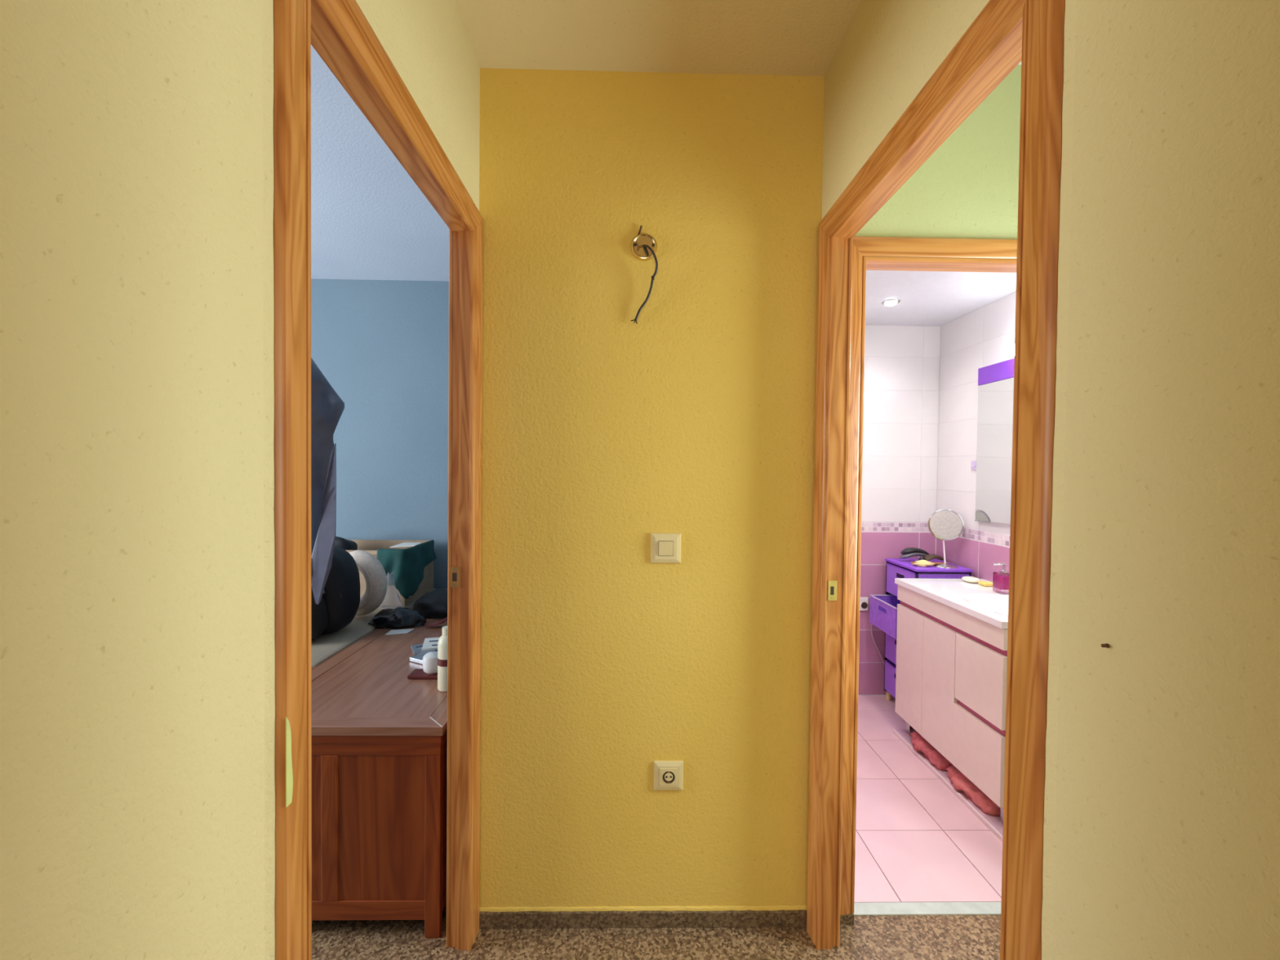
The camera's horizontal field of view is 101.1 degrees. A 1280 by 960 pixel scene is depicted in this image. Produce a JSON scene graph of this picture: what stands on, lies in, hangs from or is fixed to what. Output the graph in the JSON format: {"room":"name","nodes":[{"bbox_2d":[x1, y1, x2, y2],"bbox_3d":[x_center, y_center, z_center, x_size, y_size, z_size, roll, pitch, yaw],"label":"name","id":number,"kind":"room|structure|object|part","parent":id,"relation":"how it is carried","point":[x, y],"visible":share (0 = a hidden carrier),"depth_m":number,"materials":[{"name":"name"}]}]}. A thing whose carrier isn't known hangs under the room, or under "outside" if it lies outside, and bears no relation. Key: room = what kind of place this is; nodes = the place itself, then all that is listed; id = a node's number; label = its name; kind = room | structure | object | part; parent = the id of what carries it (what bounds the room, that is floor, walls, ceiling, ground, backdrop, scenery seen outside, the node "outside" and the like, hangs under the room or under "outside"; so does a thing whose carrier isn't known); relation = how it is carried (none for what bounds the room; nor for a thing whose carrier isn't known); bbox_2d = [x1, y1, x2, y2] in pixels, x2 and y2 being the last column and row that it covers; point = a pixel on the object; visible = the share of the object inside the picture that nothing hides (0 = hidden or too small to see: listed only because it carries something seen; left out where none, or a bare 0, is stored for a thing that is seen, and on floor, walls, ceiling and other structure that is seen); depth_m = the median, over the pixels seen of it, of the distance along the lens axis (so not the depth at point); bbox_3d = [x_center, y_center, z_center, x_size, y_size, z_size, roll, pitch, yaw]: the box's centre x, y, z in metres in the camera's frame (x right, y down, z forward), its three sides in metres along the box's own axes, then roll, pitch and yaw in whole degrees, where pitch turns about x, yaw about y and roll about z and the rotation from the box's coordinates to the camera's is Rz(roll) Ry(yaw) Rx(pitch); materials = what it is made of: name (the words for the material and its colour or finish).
{"room":"hallway","nodes":[
{"label":"hallway","id":0,"kind":"room"},
{"bbox_2d":[0,0,479,959],"bbox_3d":[-0.452,0.108,-0.531,0.027,2.515,4.150,1,1,-1],"label":"wall","id":1,"kind":"structure","parent":0,"point":[132,620],"depth_m":0.48,"materials":[{"name":"paint"}]},
{"bbox_2d":[262,0,275,959],"bbox_3d":[-0.459,0.308,0.654,0.006,2.070,0.012,1,1,-1],"label":"trim","id":2,"kind":"structure","parent":1,"relation":"attached to","point":[268,5],"depth_m":0.65,"materials":[{"name":"paint"}]},
{"bbox_2d":[273,0,483,959],"bbox_3d":[-0.493,0.289,1.099,0.082,2.090,0.893,1,1,-1],"label":"door frame","id":3,"kind":"structure","parent":1,"relation":"in","point":[339,31],"depth_m":0.80,"materials":[{"name":"brown wood"}]},
{"bbox_3d":[-0.514,0.270,1.465,0.028,0.056,0.002,1,1,-1],"label":"strike plate","id":4,"kind":"part","parent":3,"relation":"part of","materials":[{"name":"gold metal"}]},
{"bbox_2d":[311,279,448,588],"bbox_3d":[-2.160,0.017,3.303,3.200,2.515,0.080,1,1,-1],"label":"wall","id":5,"kind":"structure","parent":0,"point":[382,346],"depth_m":3.26,"materials":[{"name":"blue paint"}]},
{"bbox_2d":[311,0,861,280],"bbox_3d":[-1.582,-1.204,0.339,4.383,0.050,5.980,1,1,-1],"label":"ceiling","id":6,"kind":"structure","parent":0,"point":[789,37],"depth_m":1.49,"materials":[{"name":"paint"}]},
{"bbox_2d":[311,695,1002,959],"bbox_3d":[-0.975,1.372,0.399,5.653,0.060,5.980,1,1,-1],"label":"floor","id":7,"kind":"structure","parent":0,"point":[917,841],"depth_m":1.58,"materials":[{"name":"pink tile"}]},
{"bbox_2d":[311,588,435,670],"bbox_3d":[-1.914,0.981,2.536,1.384,0.622,1.420,1,1,-1],"label":"bed","id":8,"kind":"object","parent":7,"relation":"on","point":[326,646],"visible":0.04,"depth_m":2.26,"materials":[{"name":"grey fabric"}]},
{"bbox_2d":[311,546,359,639],"bbox_3d":[-1.464,0.467,2.298,0.394,0.424,0.329,1,1,-1],"label":"backpack","id":9,"kind":"object","parent":8,"relation":"on","point":[339,605],"visible":0.19,"depth_m":2.25,"materials":[{"name":"fabric"}]},
{"bbox_2d":[349,550,387,615],"bbox_3d":[-1.339,0.505,2.563,0.244,0.322,0.098,1,1,22],"label":"pillow","id":10,"kind":"object","parent":8,"relation":"on","point":[373,571],"visible":0.71,"depth_m":2.52,"materials":[{"name":"white fabric"}]},
{"bbox_2d":[346,539,433,606],"bbox_3d":[-1.584,0.515,2.980,0.670,0.296,0.426,1,1,-1],"label":"cardboard box","id":11,"kind":"object","parent":8,"relation":"on","point":[371,546],"visible":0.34,"depth_m":3.14,"materials":[{"name":"cardboard"}]},
{"bbox_2d":[334,536,357,550],"bbox_3d":[-1.718,0.409,2.997,0.211,0.178,0.219,1,1,-1],"label":"bundle","id":12,"kind":"object","parent":11,"relation":"in","point":[340,542],"visible":0.3,"depth_m":2.94,"materials":[{"name":"black fabric"}]},
{"bbox_2d":[389,542,422,547],"bbox_3d":[-1.349,0.376,3.054,0.140,0.015,0.140,1,1,-1],"label":"paper sheet","id":13,"kind":"object","parent":11,"relation":"in","point":[405,544],"visible":0.86,"depth_m":3.04,"materials":[{"name":"white paper"}]},
{"bbox_2d":[376,539,436,599],"bbox_3d":[-1.282,0.491,2.940,0.176,0.262,0.426,1,1,3],"label":"cloth","id":14,"kind":"object","parent":11,"relation":"on","point":[407,566],"visible":0.88,"depth_m":2.78,"materials":[{"name":"teal fabric"}]},
{"bbox_2d":[379,572,402,608],"bbox_3d":[-1.290,0.573,2.719,0.116,0.196,0.078,1,1,-1],"label":"plastic wrapping","id":15,"kind":"object","parent":8,"relation":"on","point":[392,600],"visible":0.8,"depth_m":2.70,"materials":[{"name":"white plastic"}]},
{"bbox_2d":[311,588,448,937],"bbox_3d":[-0.897,0.996,2.380,0.627,0.619,1.748,1,1,-1],"label":"wooden chest","id":16,"kind":"object","parent":7,"relation":"on","point":[380,735],"visible":0.48,"depth_m":1.52,"materials":[{"name":"brown wood"}]},
{"bbox_3d":[-1.029,1.000,1.519,0.227,0.425,0.009,1,1,-1],"label":"panel","id":17,"kind":"part","parent":16,"relation":"part of","materials":[{"name":"brown wood"}]},
{"bbox_3d":[-0.884,1.242,1.526,0.527,0.056,0.017,1,1,-1],"label":"rail","id":18,"kind":"part","parent":16,"relation":"part of","materials":[{"name":"brown wood"}]},
{"bbox_3d":[-0.879,0.772,1.517,0.611,0.034,0.017,1,1,-1],"label":"rail","id":19,"kind":"part","parent":16,"relation":"part of","materials":[{"name":"brown wood"}]},
{"bbox_3d":[-0.879,0.743,1.516,0.615,0.023,0.022,1,1,-1],"label":"moulding","id":20,"kind":"part","parent":16,"relation":"part of","materials":[{"name":"brown wood"}]},
{"bbox_3d":[-0.894,0.699,2.374,0.504,0.021,1.625,1,1,-1],"label":"panel","id":21,"kind":"part","parent":16,"relation":"part of","materials":[{"name":"brown wood"}]},
{"bbox_3d":[-0.745,1.003,1.524,0.250,0.425,0.009,1,1,-1],"label":"panel","id":22,"kind":"part","parent":16,"relation":"part of","materials":[{"name":"brown wood"}]},
{"bbox_2d":[368,607,426,629],"bbox_3d":[-1.149,0.642,2.492,0.269,0.080,0.159,1,1,-1],"label":"bag","id":23,"kind":"object","parent":16,"relation":"on","point":[397,618],"visible":1,"depth_m":2.44,"materials":[{"name":"fabric"}]},
{"bbox_2d":[385,628,413,635],"bbox_3d":[-1.080,0.684,2.370,0.107,0.003,0.070,0,1,-13],"label":"paper slip","id":24,"kind":"object","parent":16,"relation":"on","point":[393,631],"visible":1,"depth_m":2.37,"materials":[{"name":"white paper"}]},
{"bbox_2d":[409,650,431,663],"bbox_3d":[-0.809,0.687,2.029,0.120,0.015,0.090,1,1,28],"label":"pack","id":25,"kind":"object","parent":16,"relation":"on","point":[418,658],"visible":0.38,"depth_m":2.02,"materials":[{"name":"cardboard"}]},
{"bbox_2d":[407,668,437,679],"bbox_3d":[-0.756,0.692,1.880,0.120,0.011,0.070,1,1,-1],"label":"case","id":26,"kind":"object","parent":16,"relation":"on","point":[418,673],"visible":0.5,"depth_m":1.85,"materials":[{"name":"red leather"}]},
{"bbox_2d":[422,651,437,674],"bbox_3d":[-0.741,0.651,1.882,0.069,0.070,0.069,1,1,-1],"label":"jar","id":27,"kind":"object","parent":26,"relation":"on","point":[429,661],"visible":0.77,"depth_m":1.85,"materials":[{"name":"plastic"}]},
{"bbox_2d":[422,665,437,674],"bbox_3d":[-0.741,0.669,1.882,0.068,0.034,0.068,1,1,-1],"label":"pot","id":28,"kind":"object","parent":27,"relation":"on","point":[429,669],"depth_m":1.85,"materials":[{"name":"white plastic"}]},
{"bbox_3d":[-0.741,0.634,1.882,0.069,0.036,0.069,1,1,-1],"label":"lid","id":29,"kind":"part","parent":27,"relation":"part of","materials":[{"name":"white plastic"}]},
{"bbox_2d":[410,643,435,655],"bbox_3d":[-0.846,0.686,2.159,0.160,0.011,0.110,0,1,-30],"label":"pack","id":30,"kind":"object","parent":16,"relation":"on","point":[416,649],"visible":0.34,"depth_m":2.12,"materials":[{"name":"cardboard"}]},
{"bbox_2d":[422,637,439,650],"bbox_3d":[-0.811,0.673,2.168,0.150,0.024,0.100,0,1,-15],"label":"pack","id":31,"kind":"object","parent":30,"relation":"on","point":[431,643],"visible":0.37,"depth_m":2.14,"materials":[{"name":"white paper"}]},
{"bbox_2d":[412,588,448,618],"bbox_3d":[-0.983,0.617,2.685,0.338,0.126,0.214,1,1,-1],"label":"garment","id":32,"kind":"object","parent":16,"relation":"on","point":[433,604],"visible":0.44,"depth_m":2.61,"materials":[{"name":"black fabric"}]},
{"bbox_2d":[425,617,447,627],"bbox_3d":[-0.943,0.659,2.457,0.101,0.051,0.051,1,1,10],"label":"cloth","id":33,"kind":"object","parent":16,"relation":"on","point":[444,620],"visible":0.88,"depth_m":2.44,"materials":[{"name":"fabric"}]},
{"bbox_2d":[437,626,447,691],"bbox_3d":[-0.648,0.596,1.770,0.061,0.209,0.061,1,1,-1],"label":"bottle","id":34,"kind":"object","parent":16,"relation":"on","point":[442,641],"visible":0.59,"depth_m":1.74,"materials":[{"name":"white plastic"}]},
{"bbox_3d":[-0.600,0.984,2.369,0.018,0.531,1.659,1,1,-1],"label":"panel","id":35,"kind":"part","parent":16,"relation":"part of","materials":[{"name":"brown wood"}]},
{"bbox_2d":[869,558,973,700],"bbox_3d":[1.578,0.898,3.003,0.407,0.844,0.347,1,1,-1],"label":"drawer unit","id":36,"kind":"object","parent":7,"relation":"on","point":[883,607],"visible":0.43,"depth_m":3.05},
{"bbox_3d":[1.380,0.776,2.998,0.004,0.162,0.309,1,1,-1],"label":"drawer","id":37,"kind":"part","parent":36,"relation":"part of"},
{"bbox_3d":[1.474,1.174,3.007,0.004,0.168,0.309,1,1,-1],"label":"drawer","id":38,"kind":"part","parent":36,"relation":"part of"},
{"bbox_3d":[1.476,0.980,3.003,0.004,0.170,0.309,1,1,-1],"label":"drawer","id":39,"kind":"part","parent":36,"relation":"part of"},
{"bbox_3d":[1.480,0.587,2.996,0.004,0.165,0.309,1,1,-1],"label":"drawer","id":40,"kind":"part","parent":36,"relation":"part of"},
{"bbox_2d":[899,546,929,558],"bbox_3d":[1.601,0.425,3.065,0.171,0.066,0.062,1,1,-1],"label":"hair straightener","id":41,"kind":"object","parent":36,"relation":"on","point":[906,553],"visible":0.89,"depth_m":3.04,"materials":[{"name":"grey plastic"}]},
{"bbox_3d":[1.601,0.436,3.066,0.171,0.045,0.056,1,1,-1],"label":"arm","id":42,"kind":"part","parent":41,"relation":"part of"},
{"bbox_3d":[1.601,0.415,3.065,0.161,0.045,0.062,1,1,-1],"label":"arm","id":43,"kind":"part","parent":41,"relation":"part of"},
{"bbox_2d":[911,560,934,567],"bbox_3d":[1.571,0.460,2.919,0.132,0.034,0.067,1,1,-1],"label":"cloth","id":44,"kind":"object","parent":36,"relation":"on","point":[924,563],"visible":1,"depth_m":2.90,"materials":[{"name":"beige fabric"}]},
{"bbox_3d":[1.631,0.483,2.997,0.310,0.014,0.347,1,1,-1],"label":"lid","id":45,"kind":"part","parent":36,"relation":"part of","materials":[{"name":"purple plastic"}]},
{"bbox_2d":[918,554,943,560],"bbox_3d":[1.661,0.446,3.011,0.163,0.041,0.062,0,1,-10],"label":"hairbrush","id":46,"kind":"object","parent":36,"relation":"on","point":[929,557],"visible":0.85,"depth_m":2.99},
{"bbox_3d":[1.607,0.451,2.998,0.051,0.030,0.024,0,1,-12],"label":"handle","id":47,"kind":"part","parent":46,"relation":"part of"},
{"bbox_3d":[1.629,0.885,2.840,0.278,0.759,0.003,1,1,-1],"label":"panel","id":48,"kind":"part","parent":36,"relation":"part of","materials":[{"name":"purple plastic"}]},
{"bbox_2d":[927,508,964,568],"bbox_3d":[1.696,0.320,2.919,0.141,0.317,0.133,0,1,-21],"label":"magnifying mirror","id":49,"kind":"object","parent":36,"relation":"on","point":[944,524],"visible":0.98,"depth_m":2.92,"materials":[{"name":"silver metal"}]},
{"bbox_3d":[1.685,0.401,2.917,0.018,0.129,0.008,2,1,44],"label":"stem","id":50,"kind":"part","parent":49,"relation":"part of","materials":[{"name":"white plastic"}]},
{"bbox_3d":[1.696,0.248,2.921,0.178,0.173,0.051,1,1,21],"label":"frame","id":51,"kind":"part","parent":49,"relation":"part of","materials":[{"name":"silver metal"}]},
{"bbox_2d":[929,510,962,538],"bbox_3d":[1.696,0.248,2.922,0.160,0.157,0.045,1,1,21],"label":"mirror glass","id":52,"kind":"object","parent":49,"relation":"attached to","point":[944,524],"depth_m":2.92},
{"bbox_2d":[853,902,1001,915],"bbox_3d":[0.997,1.342,1.646,0.760,0.009,0.045,1,1,-1],"label":"trim","id":53,"kind":"structure","parent":7,"relation":"on","point":[866,908],"depth_m":1.64,"materials":[{"name":"stone"}]},
{"bbox_2d":[892,728,1003,841],"bbox_3d":[1.570,1.326,2.261,0.472,0.016,1.015,1,1,-1],"label":"board","id":54,"kind":"object","parent":7,"relation":"on","point":[993,823],"visible":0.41,"depth_m":2.23,"materials":[{"name":"white wood"}]},
{"bbox_2d":[909,730,952,771],"bbox_3d":[1.403,1.275,2.515,0.176,0.076,0.277,1,1,-1],"label":"towel","id":55,"kind":"object","parent":54,"relation":"on","point":[918,742],"visible":0.6,"depth_m":2.47,"materials":[{"name":"fabric"}]},
{"bbox_2d":[895,584,1008,823],"bbox_3d":[1.585,0.936,2.387,0.454,0.762,0.790,1,1,-1],"label":"vanity cabinet","id":56,"kind":"object","parent":54,"relation":"on","point":[952,663],"visible":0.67,"depth_m":2.27,"materials":[{"name":"wood"}]},
{"bbox_3d":[1.400,1.267,2.722,0.034,0.084,0.034,1,1,-1],"label":"leg","id":57,"kind":"part","parent":56,"relation":"part of","materials":[{"name":"metal"}]},
{"bbox_3d":[1.362,0.941,2.654,0.018,0.573,0.248,1,1,-1],"label":"door","id":58,"kind":"part","parent":56,"relation":"part of","materials":[{"name":"wood"}]},
{"bbox_2d":[894,577,1008,628],"bbox_3d":[1.583,0.570,2.381,0.466,0.085,0.800,1,1,-1],"label":"countertop","id":59,"kind":"structure","parent":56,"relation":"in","point":[980,602],"depth_m":2.40,"materials":[{"name":"ceramic"}]},
{"bbox_2d":[961,576,980,582],"bbox_3d":[1.695,0.509,2.696,0.072,0.025,0.092,1,1,-1],"label":"soap bar","id":60,"kind":"object","parent":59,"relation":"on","point":[969,579],"visible":0.96,"depth_m":2.67,"materials":[{"name":"white"}]},
{"bbox_2d":[977,581,992,586],"bbox_3d":[1.721,0.515,2.614,0.055,0.017,0.055,1,1,-1],"label":"sponge","id":61,"kind":"object","parent":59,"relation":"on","point":[981,583],"visible":0.8,"depth_m":2.60,"materials":[{"name":"yellow"}]},
{"bbox_2d":[992,563,1008,594],"bbox_3d":[1.693,0.457,2.459,0.077,0.139,0.064,1,1,-1],"label":"soap dispenser","id":62,"kind":"object","parent":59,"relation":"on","point":[1001,578],"visible":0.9,"depth_m":2.44,"materials":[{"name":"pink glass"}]},
{"bbox_3d":[1.369,0.948,2.257,0.018,0.573,0.538,1,1,-1],"label":"drawer","id":63,"kind":"part","parent":56,"relation":"part of","materials":[{"name":"wood"}]},
{"bbox_3d":[1.373,0.803,2.131,0.018,0.279,0.290,1,1,-1],"label":"drawer","id":64,"kind":"part","parent":56,"relation":"part of","materials":[{"name":"wood"}]},
{"bbox_3d":[1.413,1.280,2.024,0.034,0.084,0.034,1,1,-1],"label":"leg","id":65,"kind":"part","parent":56,"relation":"part of","materials":[{"name":"metal"}]},
{"bbox_2d":[945,764,1000,816],"bbox_3d":[1.406,1.288,2.215,0.152,0.060,0.296,1,1,-1],"label":"towel","id":66,"kind":"object","parent":54,"relation":"on","point":[959,781],"visible":0.56,"depth_m":2.17,"materials":[{"name":"red fabric"}]},
{"bbox_2d":[479,64,1021,906],"bbox_3d":[0.537,0.051,1.596,2.067,2.570,0.070,1,1,-1],"label":"wall","id":67,"kind":"structure","parent":0,"point":[603,431],"depth_m":1.55,"materials":[{"name":"yellow paint"}]},
{"bbox_2d":[479,910,806,928],"bbox_3d":[0.011,1.307,1.569,1.000,0.047,0.012,1,1,-1],"label":"baseboard","id":68,"kind":"structure","parent":67,"relation":"attached to","point":[643,918],"depth_m":1.56,"materials":[{"name":"stone"}]},
{"bbox_2d":[479,905,806,911],"bbox_3d":[0.011,1.278,1.571,0.996,0.011,0.007,1,1,-1],"label":"trim","id":69,"kind":"structure","parent":67,"relation":"attached to","point":[716,908],"depth_m":1.57,"materials":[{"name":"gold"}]},
{"bbox_2d":[630,225,657,324],"bbox_3d":[0.011,-0.596,1.517,0.079,0.286,0.045,1,1,-1],"label":"lamp base","id":70,"kind":"object","parent":67,"relation":"attached to","point":[643,246],"visible":1,"depth_m":1.53,"materials":[{"name":"gold metal"}]},
{"bbox_3d":[0.012,-0.679,1.532,0.079,0.079,0.010,1,1,-1],"label":"plate","id":71,"kind":"part","parent":70,"relation":"part of","materials":[{"name":"gold metal"}]},
{"bbox_2d":[650,533,680,563],"bbox_3d":[0.076,0.201,1.548,0.088,0.088,0.016,1,1,-1],"label":"light switch","id":72,"kind":"object","parent":67,"relation":"attached to","point":[665,548],"visible":1,"depth_m":1.55,"materials":[{"name":"beige plastic"}]},
{"bbox_2d":[653,760,683,790],"bbox_3d":[0.085,0.879,1.562,0.086,0.086,0.014,1,1,-1],"label":"power socket","id":73,"kind":"object","parent":67,"relation":"attached to","point":[668,775],"visible":1,"depth_m":1.56,"materials":[{"name":"beige plastic"}]},
{"bbox_2d":[664,773,672,781],"bbox_3d":[0.085,0.878,1.556,0.025,0.025,0.001,1,1,-1],"label":"shutter","id":74,"kind":"object","parent":73,"relation":"attached to","point":[668,776],"depth_m":1.56,"materials":[{"name":"beige plastic"}]},
{"bbox_2d":[840,913,853,924],"bbox_3d":[0.604,1.322,1.590,0.080,0.030,0.012,1,1,-1],"label":"baseboard","id":75,"kind":"structure","parent":67,"relation":"attached to","point":[846,919],"depth_m":1.58,"materials":[{"name":"stone"}]},
{"bbox_2d":[840,235,1017,915],"bbox_3d":[1.008,0.311,1.614,0.839,2.051,0.093,1,1,-1],"label":"door frame","id":76,"kind":"structure","parent":67,"relation":"in","point":[868,253],"depth_m":1.56,"materials":[{"name":"brown wood"}]},
{"bbox_2d":[857,324,940,694],"bbox_3d":[1.052,0.186,3.228,1.623,2.250,0.068,1,1,-1],"label":"wall","id":77,"kind":"structure","parent":0,"point":[901,388],"depth_m":3.20,"materials":[{"name":"white tile"}]},
{"bbox_2d":[859,597,868,610],"bbox_3d":[1.347,0.755,3.203,0.080,0.080,0.010,1,1,-1],"label":"socket","id":78,"kind":"object","parent":77,"relation":"attached to","point":[864,601],"visible":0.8,"depth_m":3.20,"materials":[{"name":"white plastic"}]},
{"bbox_2d":[871,623,884,664],"bbox_3d":[1.467,1.032,3.197,0.138,0.372,0.008,1,1,-1],"label":"power cable","id":79,"kind":"object","parent":77,"relation":"attached to","point":[871,624],"visible":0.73,"depth_m":3.19,"materials":[{"name":"white plastic"}]},
{"bbox_2d":[865,270,1016,326],"bbox_3d":[1.078,-0.944,2.431,1.643,0.040,1.618,1,1,-1],"label":"ceiling","id":80,"kind":"structure","parent":0,"point":[926,298],"depth_m":2.62,"materials":[{"name":"white paint"}]},
{"bbox_2d":[881,299,900,306],"bbox_3d":[1.308,-0.919,2.747,0.090,0.018,0.090,1,1,-1],"label":"recessed light","id":81,"kind":"object","parent":80,"relation":"in","point":[890,302],"visible":1,"depth_m":2.73,"materials":[{"name":"metal"}]},
{"bbox_2d":[935,291,1016,582],"bbox_3d":[1.854,0.209,2.434,0.068,2.250,1.552,1,1,-1],"label":"wall","id":82,"kind":"structure","parent":0,"point":[972,341],"depth_m":2.92,"materials":[{"name":"white tile"}]},
{"bbox_2d":[970,460,976,470],"bbox_3d":[1.805,-0.079,2.854,0.020,0.050,0.054,1,1,-1],"label":"wall hook","id":83,"kind":"object","parent":82,"relation":"attached to","point":[973,464],"visible":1,"depth_m":2.85,"materials":[{"name":"plastic"}]},
{"bbox_2d":[974,358,1014,525],"bbox_3d":[1.815,-0.179,2.397,0.018,0.812,0.835,1,1,-1],"label":"wall mirror","id":84,"kind":"object","parent":82,"relation":"attached to","point":[995,381],"visible":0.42,"depth_m":2.67,"materials":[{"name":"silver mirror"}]},
{"bbox_2d":[1001,343,1014,356],"bbox_3d":[1.770,-0.606,2.301,0.120,0.060,0.440,1,1,-1],"label":"lamp","id":85,"kind":"object","parent":82,"relation":"attached to","point":[1008,350],"visible":0.2,"depth_m":2.46,"materials":[{"name":"silver metal"}]},
{"bbox_2d":[822,0,1279,959],"bbox_3d":[0.573,0.118,-0.513,0.024,2.515,4.150,1,1,-1],"label":"wall","id":86,"kind":"structure","parent":0,"point":[1167,834],"depth_m":0.55,"materials":[{"name":"paint"}]},
{"bbox_2d":[806,0,1065,959],"bbox_3d":[0.553,0.303,1.122,0.080,2.084,0.875,1,1,-1],"label":"door frame","id":87,"kind":"structure","parent":86,"relation":"in","point":[1005,33],"depth_m":0.75,"materials":[{"name":"brown wood"}]},
{"bbox_3d":[0.542,0.311,1.482,0.025,0.056,0.002,1,1,-1],"label":"strike plate","id":88,"kind":"part","parent":87,"relation":"part of","materials":[{"name":"gold metal"}]},
{"bbox_2d":[1041,0,1076,959],"bbox_3d":[0.534,0.318,0.683,0.006,2.070,0.012,1,1,-1],"label":"trim","id":89,"kind":"structure","parent":86,"relation":"attached to","point":[1069,40],"depth_m":0.68,"materials":[{"name":"paint"}]},
{"bbox_2d":[1101,643,1109,648],"bbox_3d":[0.537,0.191,0.607,0.010,0.006,0.006,0,1,-25],"label":"nail","id":90,"kind":"object","parent":86,"relation":"attached to","point":[1106,645],"visible":1,"depth_m":0.61,"materials":[{"name":"brown metal"}]},
{"bbox_3d":[-1.392,0.340,1.582,0.300,1.950,0.300,1,1,-1],"label":"coat stand","id":91,"kind":"object","parent":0,"visible":0},
{"bbox_2d":[311,357,344,604],"bbox_3d":[-1.313,-0.120,1.767,0.675,1.034,0.191,1,1,-1],"label":"coat","id":92,"kind":"object","parent":91,"relation":"hanging from","point":[327,407],"visible":0.18,"depth_m":1.74,"materials":[{"name":"grey fabric"}]}
]}

